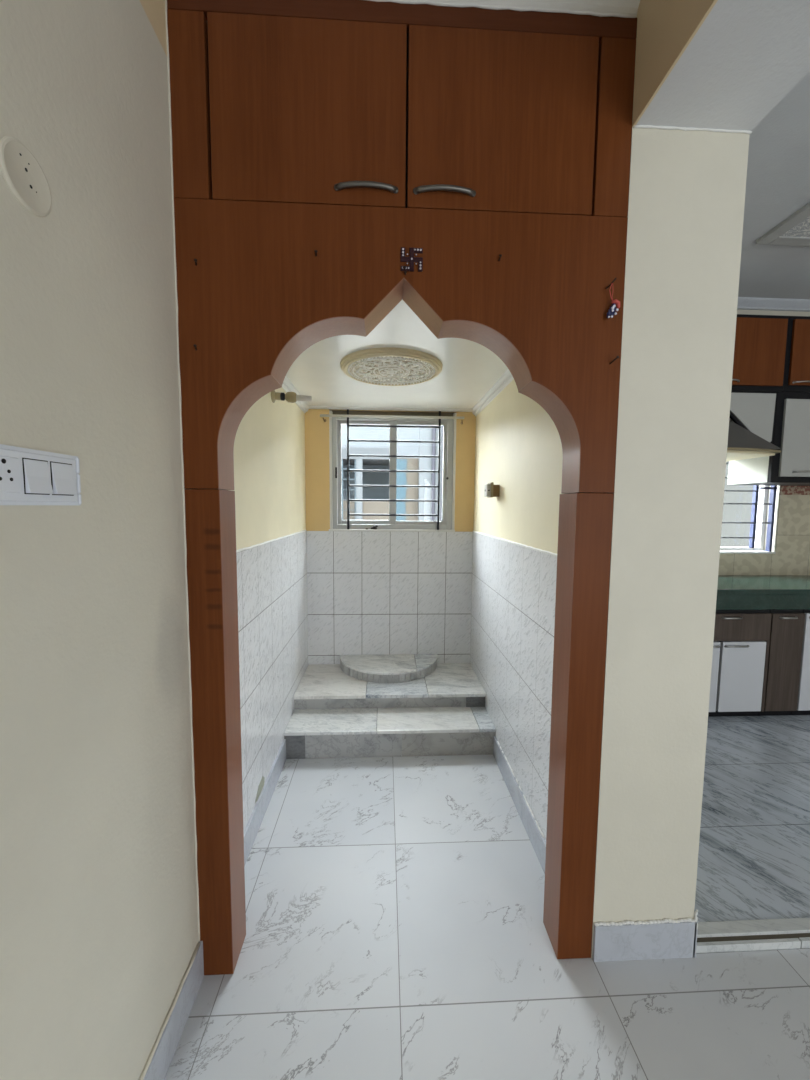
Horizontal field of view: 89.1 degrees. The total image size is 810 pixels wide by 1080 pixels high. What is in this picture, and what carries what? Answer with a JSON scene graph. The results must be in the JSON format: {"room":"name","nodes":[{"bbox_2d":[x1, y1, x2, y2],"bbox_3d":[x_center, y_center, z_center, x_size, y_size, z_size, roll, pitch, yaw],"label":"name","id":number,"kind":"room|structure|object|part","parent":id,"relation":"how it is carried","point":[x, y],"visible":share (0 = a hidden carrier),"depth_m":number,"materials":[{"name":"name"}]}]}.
{"room":"prayer room","nodes":[
{"label":"prayer room","id":0,"kind":"room"},
{"bbox_2d":[0,0,305,1079],"bbox_3d":[-0.634,-0.056,-0.074,0.192,3.100,6.250,0,5,-3],"label":"wall","id":1,"kind":"structure","parent":0,"point":[99,934],"depth_m":0.78,"materials":[{"name":"beige paint"}]},
{"bbox_2d":[0,136,51,216],"bbox_3d":[-0.568,-0.543,0.618,0.007,0.091,0.091,0,5,-3],"label":"round cover plate","id":2,"kind":"object","parent":1,"relation":"attached to","point":[23,174],"visible":1,"depth_m":0.61,"materials":[{"name":"white plastic"}]},
{"bbox_2d":[0,444,81,504],"bbox_3d":[-0.560,-0.091,0.581,0.021,0.084,0.273,0,5,-3],"label":"switchboard","id":3,"kind":"object","parent":1,"relation":"attached to","point":[27,476],"visible":1,"depth_m":0.62,"materials":[{"name":"white plastic"}]},
{"bbox_2d":[139,941,203,1079],"bbox_3d":[-0.499,1.413,-0.926,0.013,0.133,4.299,0,5,-3],"label":"baseboard","id":4,"kind":"structure","parent":1,"relation":"attached to","point":[158,1068],"depth_m":1.06,"materials":[{"name":"tile"}]},
{"bbox_2d":[165,0,199,940],"bbox_3d":[-0.594,-0.062,1.107,0.007,2.520,0.005,0,5,-3],"label":"trim","id":5,"kind":"structure","parent":1,"relation":"attached to","point":[168,66],"depth_m":1.09,"materials":[{"name":"beige paint"}]},
{"bbox_2d":[244,739,285,866],"bbox_3d":[-0.637,1.191,1.793,0.015,0.128,0.933,0,5,-3],"label":"baseboard","id":6,"kind":"structure","parent":1,"relation":"attached to","point":[253,825],"depth_m":1.84,"materials":[{"name":"stone"}]},
{"bbox_2d":[236,530,305,552],"bbox_3d":[-0.654,0.002,2.057,0.014,0.014,1.645,0,5,-3],"label":"trim","id":7,"kind":"structure","parent":1,"relation":"attached to","point":[272,540],"depth_m":1.91,"materials":[{"name":"white tile"}]},
{"bbox_2d":[236,531,307,830],"bbox_3d":[-0.659,0.610,2.102,0.012,1.215,1.674,0,5,-3],"label":"tiled wall","id":8,"kind":"structure","parent":1,"relation":"attached to","point":[272,583],"depth_m":1.94,"materials":[{"name":"white tile"}]},
{"bbox_2d":[255,776,264,802],"bbox_3d":[-0.642,1.097,1.817,0.004,0.053,0.135,0,5,-3],"label":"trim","id":9,"kind":"structure","parent":8,"relation":"attached to","point":[261,785],"depth_m":1.82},
{"bbox_2d":[271,390,311,402],"bbox_3d":[-0.558,-0.710,2.031,0.193,0.065,0.065,0,5,-3],"label":"holder","id":10,"kind":"object","parent":1,"relation":"attached to","point":[291,397],"visible":1,"depth_m":2.02,"materials":[{"name":"brown plastic"}]},
{"bbox_3d":[-0.645,-0.710,2.026,0.017,0.065,0.065,0,5,-3],"label":"mount plate","id":11,"kind":"part","parent":10,"relation":"part of","materials":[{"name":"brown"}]},
{"bbox_2d":[275,392,280,399],"bbox_3d":[-0.626,-0.709,2.027,0.034,0.037,0.036,0,5,-3],"label":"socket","id":12,"kind":"object","parent":10,"relation":"attached to","point":[277,394],"depth_m":2.01,"materials":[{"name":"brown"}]},
{"bbox_2d":[282,376,308,412],"bbox_3d":[-0.632,-0.822,1.995,0.036,0.042,1.654,0,5,-3],"label":"trim","id":13,"kind":"structure","parent":1,"relation":"attached to","point":[287,385],"depth_m":2.35,"materials":[{"name":"white paint"}]},
{"bbox_2d":[305,409,475,531],"bbox_3d":[-0.123,-0.301,2.956,1.500,3.100,0.114,0,5,-3],"label":"wall","id":14,"kind":"structure","parent":0,"point":[317,459],"depth_m":2.88,"materials":[{"name":"beige paint"}]},
{"bbox_2d":[307,531,472,664],"bbox_3d":[-0.107,0.444,2.961,1.180,1.015,0.012,0,5,-3],"label":"tiled wall","id":15,"kind":"structure","parent":14,"relation":"attached to","point":[370,593],"depth_m":2.95,"materials":[{"name":"white tile"}]},
{"bbox_2d":[309,406,471,411],"bbox_3d":[-0.095,-0.902,2.834,1.172,0.012,0.032,0,5,-3],"label":"trim","id":16,"kind":"structure","parent":14,"relation":"attached to","point":[310,407],"depth_m":2.83,"materials":[{"name":"white paint"}]},
{"bbox_2d":[320,414,463,423],"bbox_3d":[-0.084,-0.826,2.825,0.981,0.048,0.063,0,5,-3],"label":"curtain rod","id":17,"kind":"object","parent":14,"relation":"attached to","point":[321,415],"visible":1,"depth_m":2.79,"materials":[{"name":"grey"}]},
{"bbox_3d":[-0.084,-0.839,2.800,0.980,0.018,0.016,0,5,-3],"label":"rod","id":18,"kind":"part","parent":17,"relation":"part of","materials":[{"name":"grey"}]},
{"bbox_2d":[329,409,456,531],"bbox_3d":[-0.089,-0.484,2.936,0.894,0.844,0.123,0,5,-3],"label":"window","id":19,"kind":"structure","parent":14,"relation":"in","point":[447,524],"depth_m":2.90,"materials":[{"name":"grey metal"}]},
{"bbox_3d":[-0.272,-0.475,2.928,0.416,0.734,0.020,0,5,-3],"label":"sash","id":20,"kind":"part","parent":19,"relation":"part of","materials":[{"name":"glass"}]},
{"bbox_3d":[-0.092,-0.071,2.961,0.894,0.015,0.104,0,5,-3],"label":"sill","id":21,"kind":"part","parent":19,"relation":"part of","materials":[{"name":"white stone"}]},
{"bbox_3d":[0.096,-0.472,2.921,0.414,0.734,0.020,0,5,-3],"label":"sash","id":22,"kind":"part","parent":19,"relation":"part of","materials":[{"name":"grey metal"}]},
{"bbox_2d":[286,300,507,408],"bbox_3d":[-0.056,-0.880,2.017,1.200,0.080,1.694,0,5,-3],"label":"ceiling","id":23,"kind":"structure","parent":0,"point":[470,369],"depth_m":2.06,"materials":[{"name":"white paint"}]},
{"bbox_2d":[340,347,441,385],"bbox_3d":[-0.065,-0.822,1.994,0.492,0.032,0.492,3,5,30],"label":"ceiling medallion","id":24,"kind":"object","parent":23,"relation":"attached to","point":[387,366],"visible":1,"depth_m":1.92,"materials":[{"name":"paint"}]},
{"bbox_2d":[165,715,809,1079],"bbox_3d":[1.843,1.457,0.194,5.180,0.180,6.300,0,5,-3],"label":"floor","id":25,"kind":"structure","parent":0,"point":[396,930],"depth_m":1.28,"materials":[{"name":"tile"}]},
{"bbox_2d":[284,707,495,758],"bbox_3d":[-0.094,1.106,2.642,1.170,0.167,0.729,0,5,-3],"label":"marble step","id":26,"kind":"structure","parent":25,"relation":"on","point":[418,731],"depth_m":2.30,"materials":[{"name":"white stone"}]},
{"bbox_2d":[293,663,485,708],"bbox_3d":[-0.099,0.966,2.746,1.170,0.096,0.500,0,5,-3],"label":"marble step","id":27,"kind":"structure","parent":26,"relation":"on","point":[321,686],"depth_m":2.55,"materials":[{"name":"white stone"}]},
{"bbox_2d":[340,654,437,682],"bbox_3d":[-0.109,0.878,2.821,0.704,0.067,0.335,0,5,-3],"label":"plinth","id":28,"kind":"object","parent":27,"relation":"on","point":[393,668],"visible":1,"depth_m":2.78,"materials":[{"name":"grey stone"}]},
{"bbox_2d":[174,198,627,974],"bbox_3d":[-0.008,0.211,1.216,1.185,2.166,0.114,0,5,-3],"label":"archway","id":29,"kind":"object","parent":25,"relation":"on","point":[257,295],"visible":1,"depth_m":1.11,"materials":[{"name":"red laminate"}]},
{"bbox_3d":[-0.556,0.573,1.220,0.094,1.433,0.114,0,5,-3],"label":"post","id":30,"kind":"part","parent":29,"relation":"part of","materials":[{"name":"red laminate"}]},
{"bbox_3d":[-0.003,-0.504,1.157,1.185,0.730,0.114,0,5,-3],"label":"header panel","id":31,"kind":"part","parent":29,"relation":"part of","materials":[{"name":"red laminate"}]},
{"bbox_2d":[167,0,636,216],"bbox_3d":[-0.006,-1.126,1.289,1.184,0.484,0.520,0,5,-3],"label":"overhead cabinet","id":32,"kind":"object","parent":29,"relation":"on","point":[328,102],"visible":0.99,"depth_m":1.05,"materials":[{"name":"brown wood"}]},
{"bbox_3d":[-0.542,-1.085,1.037,0.090,0.433,0.022,0,5,-3],"label":"panel","id":33,"kind":"part","parent":32,"relation":"part of","materials":[{"name":"red laminate"}]},
{"bbox_3d":[-0.243,-1.083,1.049,0.491,0.432,0.020,0,5,-3],"label":"door","id":34,"kind":"part","parent":32,"relation":"part of","materials":[{"name":"red laminate"}]},
{"bbox_3d":[-0.099,-0.905,1.055,0.164,0.017,0.026,0,5,-3],"label":"handle","id":35,"kind":"part","parent":32,"relation":"part of","materials":[{"name":"grey metal"}]},
{"bbox_3d":[0.006,-1.324,1.043,1.184,0.049,0.022,0,5,-3],"label":"rail","id":36,"kind":"part","parent":32,"relation":"part of","materials":[{"name":"red laminate"}]},
{"bbox_3d":[0.103,-0.904,1.064,0.164,0.017,0.026,0,5,-3],"label":"handle","id":37,"kind":"part","parent":32,"relation":"part of","materials":[{"name":"grey metal"}]},
{"bbox_3d":[0.253,-1.081,1.073,0.490,0.432,0.020,0,5,-3],"label":"door","id":38,"kind":"part","parent":32,"relation":"part of","materials":[{"name":"red laminate"}]},
{"bbox_3d":[0.550,-1.080,1.089,0.092,0.433,0.022,0,5,-3],"label":"panel","id":39,"kind":"part","parent":32,"relation":"part of","materials":[{"name":"red laminate"}]},
{"bbox_2d":[401,247,422,271],"bbox_3d":[0.018,-0.735,1.077,0.058,0.058,0.009,0,5,-3],"label":"ornament","id":40,"kind":"object","parent":29,"relation":"attached to","point":[411,259],"visible":1,"depth_m":1.08,"materials":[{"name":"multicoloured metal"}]},
{"bbox_3d":[0.527,0.578,1.271,0.106,1.433,0.114,0,5,-3],"label":"post","id":41,"kind":"part","parent":29,"relation":"part of","materials":[{"name":"red laminate"}]},
{"bbox_3d":[0.550,-0.686,1.100,0.017,0.018,0.027,0,5,-3],"label":"hook","id":42,"kind":"object","parent":29,"relation":"attached to","visible":0},
{"bbox_2d":[606,283,619,317],"bbox_3d":[0.559,-0.639,1.101,0.035,0.091,0.015,0,5,-3],"label":"charm","id":43,"kind":"object","parent":42,"relation":"hanging from","point":[611,311],"visible":1,"depth_m":1.10,"materials":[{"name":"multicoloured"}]},
{"bbox_2d":[708,610,771,716],"bbox_3d":[2.009,0.786,2.892,0.640,0.717,0.569,0,5,-3],"label":"base cabinet","id":44,"kind":"object","parent":25,"relation":"on","point":[741,643],"visible":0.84,"depth_m":2.64,"materials":[{"name":"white laminate"}]},
{"bbox_3d":[1.865,0.881,2.644,0.293,0.463,0.017,0,5,-3],"label":"door","id":45,"kind":"part","parent":44,"relation":"part of","materials":[{"name":"grey laminate"}]},
{"bbox_3d":[2.075,0.495,2.602,0.140,0.016,0.033,0,5,-3],"label":"handle","id":46,"kind":"part","parent":44,"relation":"part of","materials":[{"name":"silver metal"}]},
{"bbox_3d":[2.016,1.137,2.710,0.640,0.047,0.016,0,5,-3],"label":"kick plate","id":47,"kind":"part","parent":44,"relation":"part of","materials":[{"name":"black laminate"}]},
{"bbox_3d":[2.121,0.679,2.620,0.164,0.016,0.033,0,5,-3],"label":"handle","id":48,"kind":"part","parent":44,"relation":"part of","materials":[{"name":"silver metal"}]},
{"bbox_3d":[2.173,0.883,2.659,0.288,0.463,0.017,0,5,-3],"label":"door","id":49,"kind":"part","parent":44,"relation":"part of","materials":[{"name":"grey laminate"}]},
{"bbox_3d":[2.022,0.556,2.625,0.634,0.176,0.017,0,5,-3],"label":"drawer","id":50,"kind":"part","parent":44,"relation":"part of","materials":[{"name":"grey laminate"}]},
{"bbox_2d":[758,610,804,715],"bbox_3d":[2.443,0.788,2.913,0.222,0.717,0.569,0,5,-3],"label":"base cabinet","id":51,"kind":"object","parent":25,"relation":"on","point":[787,626],"visible":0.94,"depth_m":2.66,"materials":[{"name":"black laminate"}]},
{"bbox_3d":[2.450,1.139,2.731,0.222,0.047,0.016,0,5,-3],"label":"kick plate","id":52,"kind":"part","parent":51,"relation":"part of","materials":[{"name":"black laminate"}]},
{"bbox_3d":[2.452,0.496,2.620,0.118,0.016,0.032,0,5,-3],"label":"handle","id":53,"kind":"part","parent":51,"relation":"part of","materials":[{"name":"silver metal"}]},
{"bbox_2d":[791,610,809,714],"bbox_3d":[2.857,0.789,2.933,0.598,0.717,0.569,0,5,-3],"label":"base cabinet","id":54,"kind":"object","parent":25,"relation":"on","point":[803,704],"visible":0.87,"depth_m":2.67,"materials":[{"name":"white laminate"}]},
{"bbox_3d":[2.864,1.141,2.751,0.598,0.047,0.016,0,5,-3],"label":"kick plate","id":55,"kind":"part","parent":54,"relation":"part of","materials":[{"name":"black laminate"}]},
{"bbox_3d":[2.868,0.794,2.684,0.592,0.646,0.017,0,5,-3],"label":"door","id":56,"kind":"part","parent":54,"relation":"part of","materials":[{"name":"grey laminate"}]},
{"bbox_3d":[1.247,0.781,2.870,0.876,0.717,0.541,0,5,-3],"label":"base cabinet","id":57,"kind":"object","parent":25,"relation":"on","visible":0},
{"bbox_2d":[716,575,809,609],"bbox_3d":[2.525,0.359,2.897,3.530,0.133,0.543,0,5,-3],"label":"countertop","id":58,"kind":"structure","parent":57,"relation":"on","point":[734,592],"depth_m":2.63,"materials":[{"name":"green stone"}]},
{"bbox_2d":[367,0,639,17],"bbox_3d":[0.010,-1.395,0.986,1.185,0.114,0.120,0,5,-3],"label":"ceiling","id":59,"kind":"structure","parent":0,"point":[621,6],"depth_m":1.05,"materials":[{"name":"white paint"}]},
{"bbox_2d":[474,379,562,553],"bbox_3d":[0.586,-0.232,2.187,0.116,3.100,1.836,0,5,-3],"label":"wall","id":60,"kind":"structure","parent":0,"point":[518,446],"depth_m":1.96,"materials":[{"name":"beige paint"}]},
{"bbox_2d":[484,482,499,497],"bbox_3d":[0.485,-0.280,2.307,0.074,0.082,0.084,0,5,-3],"label":"wall lamp","id":61,"kind":"object","parent":60,"relation":"attached to","point":[490,490],"visible":1,"depth_m":2.27,"materials":[{"name":"brown plastic"}]},
{"bbox_3d":[0.461,-0.278,2.305,0.022,0.070,0.072,0,5,-3],"label":"plate","id":62,"kind":"part","parent":61,"relation":"part of","materials":[{"name":"grey plastic"}]},
{"bbox_3d":[0.478,-0.280,2.306,0.014,0.082,0.084,0,5,-3],"label":"mount plate","id":63,"kind":"part","parent":61,"relation":"part of","materials":[{"name":"white plastic"}]},
{"bbox_2d":[472,369,513,415],"bbox_3d":[0.519,-0.817,2.050,0.036,0.042,1.654,0,5,-3],"label":"trim","id":64,"kind":"structure","parent":60,"relation":"attached to","point":[506,378],"depth_m":2.32,"materials":[{"name":"white paint"}]},
{"bbox_2d":[470,532,556,839],"bbox_3d":[0.523,0.615,2.164,0.012,1.215,1.662,0,5,-3],"label":"tiled wall","id":65,"kind":"structure","parent":60,"relation":"attached to","point":[513,586],"depth_m":1.92,"materials":[{"name":"white tile"}]},
{"bbox_2d":[473,530,556,556],"bbox_3d":[0.528,0.006,2.114,0.014,0.014,1.645,0,5,-3],"label":"trim","id":66,"kind":"structure","parent":60,"relation":"attached to","point":[502,539],"depth_m":1.89,"materials":[{"name":"white tile"}]},
{"bbox_2d":[493,736,545,873],"bbox_3d":[0.526,1.199,1.849,0.015,0.122,0.933,0,5,-3],"label":"baseboard","id":67,"kind":"structure","parent":60,"relation":"attached to","point":[538,842],"depth_m":1.83,"materials":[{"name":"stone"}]},
{"bbox_2d":[591,127,749,957],"bbox_3d":[0.742,0.142,1.314,0.321,2.500,0.250,0,5,-3],"label":"wall","id":68,"kind":"structure","parent":0,"point":[687,189],"depth_m":1.17,"materials":[{"name":"beige paint"}]},
{"bbox_2d":[592,922,696,961],"bbox_3d":[0.742,1.246,1.275,0.322,0.127,0.012,0,5,-3],"label":"baseboard","id":69,"kind":"structure","parent":68,"relation":"attached to","point":[668,940],"depth_m":1.27,"materials":[{"name":"stone"}]},
{"bbox_2d":[594,909,697,928],"bbox_3d":[0.744,1.175,1.270,0.330,0.067,0.017,0,5,-3],"label":"trim","id":70,"kind":"structure","parent":68,"relation":"attached to","point":[695,918],"depth_m":1.27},
{"bbox_2d":[634,125,751,133],"bbox_3d":[0.760,-1.085,1.086,0.320,0.010,0.008,0,5,-3],"label":"trim","id":71,"kind":"structure","parent":68,"relation":"attached to","point":[635,126],"depth_m":1.08,"materials":[{"name":"white paint"}]},
{"bbox_2d":[693,922,697,956],"bbox_3d":[0.900,1.245,1.297,0.011,0.127,0.040,0,5,-3],"label":"baseboard","id":72,"kind":"structure","parent":68,"relation":"attached to","point":[695,943],"depth_m":1.28,"materials":[{"name":"stone"}]},
{"bbox_2d":[696,918,809,953],"bbox_3d":[2.639,1.337,1.411,3.475,0.134,0.064,0,5,-3],"label":"threshold","id":73,"kind":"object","parent":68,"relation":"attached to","point":[788,933],"depth_m":1.32,"materials":[{"name":"stone"}]},
{"bbox_2d":[632,0,717,126],"bbox_3d":[0.700,-1.097,-1.016,0.006,0.369,4.420,0,5,-3],"label":"wall","id":74,"kind":"structure","parent":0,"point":[665,28],"depth_m":0.97,"materials":[{"name":"beige paint"}]},
{"bbox_2d":[636,0,809,130],"bbox_3d":[0.858,-1.222,-0.953,0.316,0.608,4.550,0,5,-3],"label":"beam","id":75,"kind":"structure","parent":0,"point":[746,56],"depth_m":0.94,"materials":[{"name":"white paint"}]},
{"bbox_2d":[729,310,809,551],"bbox_3d":[2.448,-0.300,3.201,3.700,3.100,0.160,0,5,-3],"label":"wall","id":76,"kind":"structure","parent":0,"point":[747,312],"depth_m":3.13,"materials":[{"name":"beige paint"}]},
{"bbox_2d":[720,463,777,553],"bbox_3d":[2.374,-0.350,3.183,0.950,0.898,0.162,0,5,-3],"label":"window","id":77,"kind":"structure","parent":76,"relation":"in","point":[758,527],"depth_m":3.18,"materials":[{"name":"white metal"}]},
{"bbox_3d":[2.371,-0.358,3.228,0.948,0.890,0.050,0,5,-3],"label":"frame","id":78,"kind":"part","parent":77,"relation":"part of","materials":[{"name":"white metal"}]},
{"bbox_3d":[2.370,0.090,3.219,0.950,0.014,0.162,0,5,-3],"label":"sill","id":79,"kind":"part","parent":77,"relation":"part of","materials":[{"name":"white metal"}]},
{"bbox_3d":[2.763,-0.347,3.160,0.135,0.874,0.064,0,5,-3],"label":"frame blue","id":80,"kind":"part","parent":77,"relation":"part of","materials":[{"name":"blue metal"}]},
{"bbox_2d":[726,420,780,461],"bbox_3d":[1.949,-0.766,2.783,0.950,0.430,0.530,0,5,-3],"label":"hood","id":81,"kind":"object","parent":76,"relation":"attached to","point":[742,443],"visible":0.27,"depth_m":2.64,"materials":[{"name":"silver metal"}]},
{"bbox_2d":[730,391,776,443],"bbox_3d":[2.249,-0.808,2.725,0.414,0.344,0.026,0,5,-3],"label":"hood surround","id":82,"kind":"object","parent":81,"relation":"attached to","point":[754,411],"visible":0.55,"depth_m":2.71,"materials":[{"name":"white laminate"}]},
{"bbox_2d":[731,314,788,391],"bbox_3d":[2.206,-1.233,2.835,0.574,0.480,0.389,0,5,-3],"label":"upper cabinet","id":83,"kind":"object","parent":76,"relation":"attached to","point":[760,349],"visible":0.5,"depth_m":2.67,"materials":[{"name":"brown laminate"}]},
{"bbox_2d":[718,486,809,574],"bbox_3d":[2.500,-0.071,3.139,3.600,0.695,0.010,0,5,-3],"label":"tiled wall","id":84,"kind":"structure","parent":76,"relation":"attached to","point":[792,547],"depth_m":3.16,"materials":[{"name":"beige tile"}]},
{"bbox_2d":[727,392,809,485],"bbox_3d":[2.779,-0.694,2.907,0.669,0.594,0.389,0,5,-3],"label":"upper cabinet","id":85,"kind":"object","parent":76,"relation":"attached to","point":[790,467],"visible":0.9,"depth_m":2.74,"materials":[{"name":"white laminate"}]},
{"bbox_3d":[2.446,-0.698,2.921,0.004,0.590,0.324,0,5,-3],"label":"panel","id":86,"kind":"part","parent":85,"relation":"part of","materials":[{"name":"white"}]},
{"bbox_3d":[2.789,-0.676,2.746,0.565,0.506,0.016,0,5,-3],"label":"door","id":87,"kind":"part","parent":85,"relation":"part of","materials":[{"name":"grey laminate"}]},
{"bbox_2d":[737,297,809,311],"bbox_3d":[2.514,-1.708,2.975,3.600,0.055,0.065,0,5,-3],"label":"crown molding","id":88,"kind":"structure","parent":76,"relation":"attached to","point":[744,303],"depth_m":2.98,"materials":[{"name":"paint"}]},
{"bbox_2d":[783,316,809,391],"bbox_3d":[2.806,-1.231,2.864,0.624,0.480,0.389,0,5,-3],"label":"upper cabinet","id":89,"kind":"object","parent":76,"relation":"attached to","point":[797,367],"visible":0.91,"depth_m":2.69,"materials":[{"name":"brown laminate"}]},
{"bbox_2d":[738,71,809,298],"bbox_3d":[2.684,-1.545,-0.069,3.850,0.120,6.490,0,5,-3],"label":"ceiling","id":90,"kind":"structure","parent":0,"point":[778,166],"depth_m":1.98,"materials":[{"name":"white paint"}]},
{"bbox_2d":[756,202,809,246],"bbox_3d":[2.472,-1.634,1.867,0.950,0.022,0.950,0,5,-3],"label":"ceiling medallion","id":91,"kind":"object","parent":90,"relation":"attached to","point":[795,230],"visible":1,"depth_m":2.22,"materials":[{"name":"paint"}]},
{"bbox_3d":[2.472,-1.636,1.867,0.820,0.018,0.820,0,5,-3],"label":"relief panel","id":92,"kind":"part","parent":91,"relation":"part of","materials":[{"name":"paint"}]},
{"label":"outside","id":93,"kind":"structure","parent":0,"visible":0},
{"bbox_3d":[-1.069,5.632,22.852,60.000,0.200,37.600,0,5,-3],"label":"ground","id":94,"kind":"structure","parent":93,"visible":0},
{"bbox_2d":[341,447,388,519],"bbox_3d":[-3.304,2.434,8.318,6.120,8.520,5.800,0,5,-3],"label":"house","id":95,"kind":"structure","parent":94,"relation":"on","point":[355,463],"depth_m":8.16,"materials":[{"name":"grey"}]},
{"bbox_2d":[341,424,418,457],"bbox_3d":[-1.361,0.973,14.191,3.850,10.500,2.050,0,5,-3],"label":"sky","id":96,"kind":"structure","parent":94,"relation":"on","point":[355,433],"depth_m":12.89,"materials":[{"name":"white"}]},
{"bbox_2d":[397,425,442,520],"bbox_3d":[1.310,1.900,9.279,3.175,9.500,2.235,0,5,-3],"label":"house","id":97,"kind":"structure","parent":94,"relation":"on","point":[425,434],"depth_m":7.95,"materials":[{"name":"white"}]},
{"bbox_2d":[396,459,406,520],"bbox_3d":[-0.085,-0.952,8.077,0.240,1.260,0.024,0,5,-3],"label":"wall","id":98,"kind":"structure","parent":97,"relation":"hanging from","point":[401,463],"depth_m":8.06,"materials":[{"name":"blue"}]},
{"bbox_2d":[720,461,758,546],"bbox_3d":[7.365,0.835,7.572,8.650,12.000,2.030,0,5,-3],"label":"house","id":99,"kind":"structure","parent":94,"relation":"on","point":[731,512],"depth_m":6.38,"materials":[{"name":"grey paint"}]}
]}

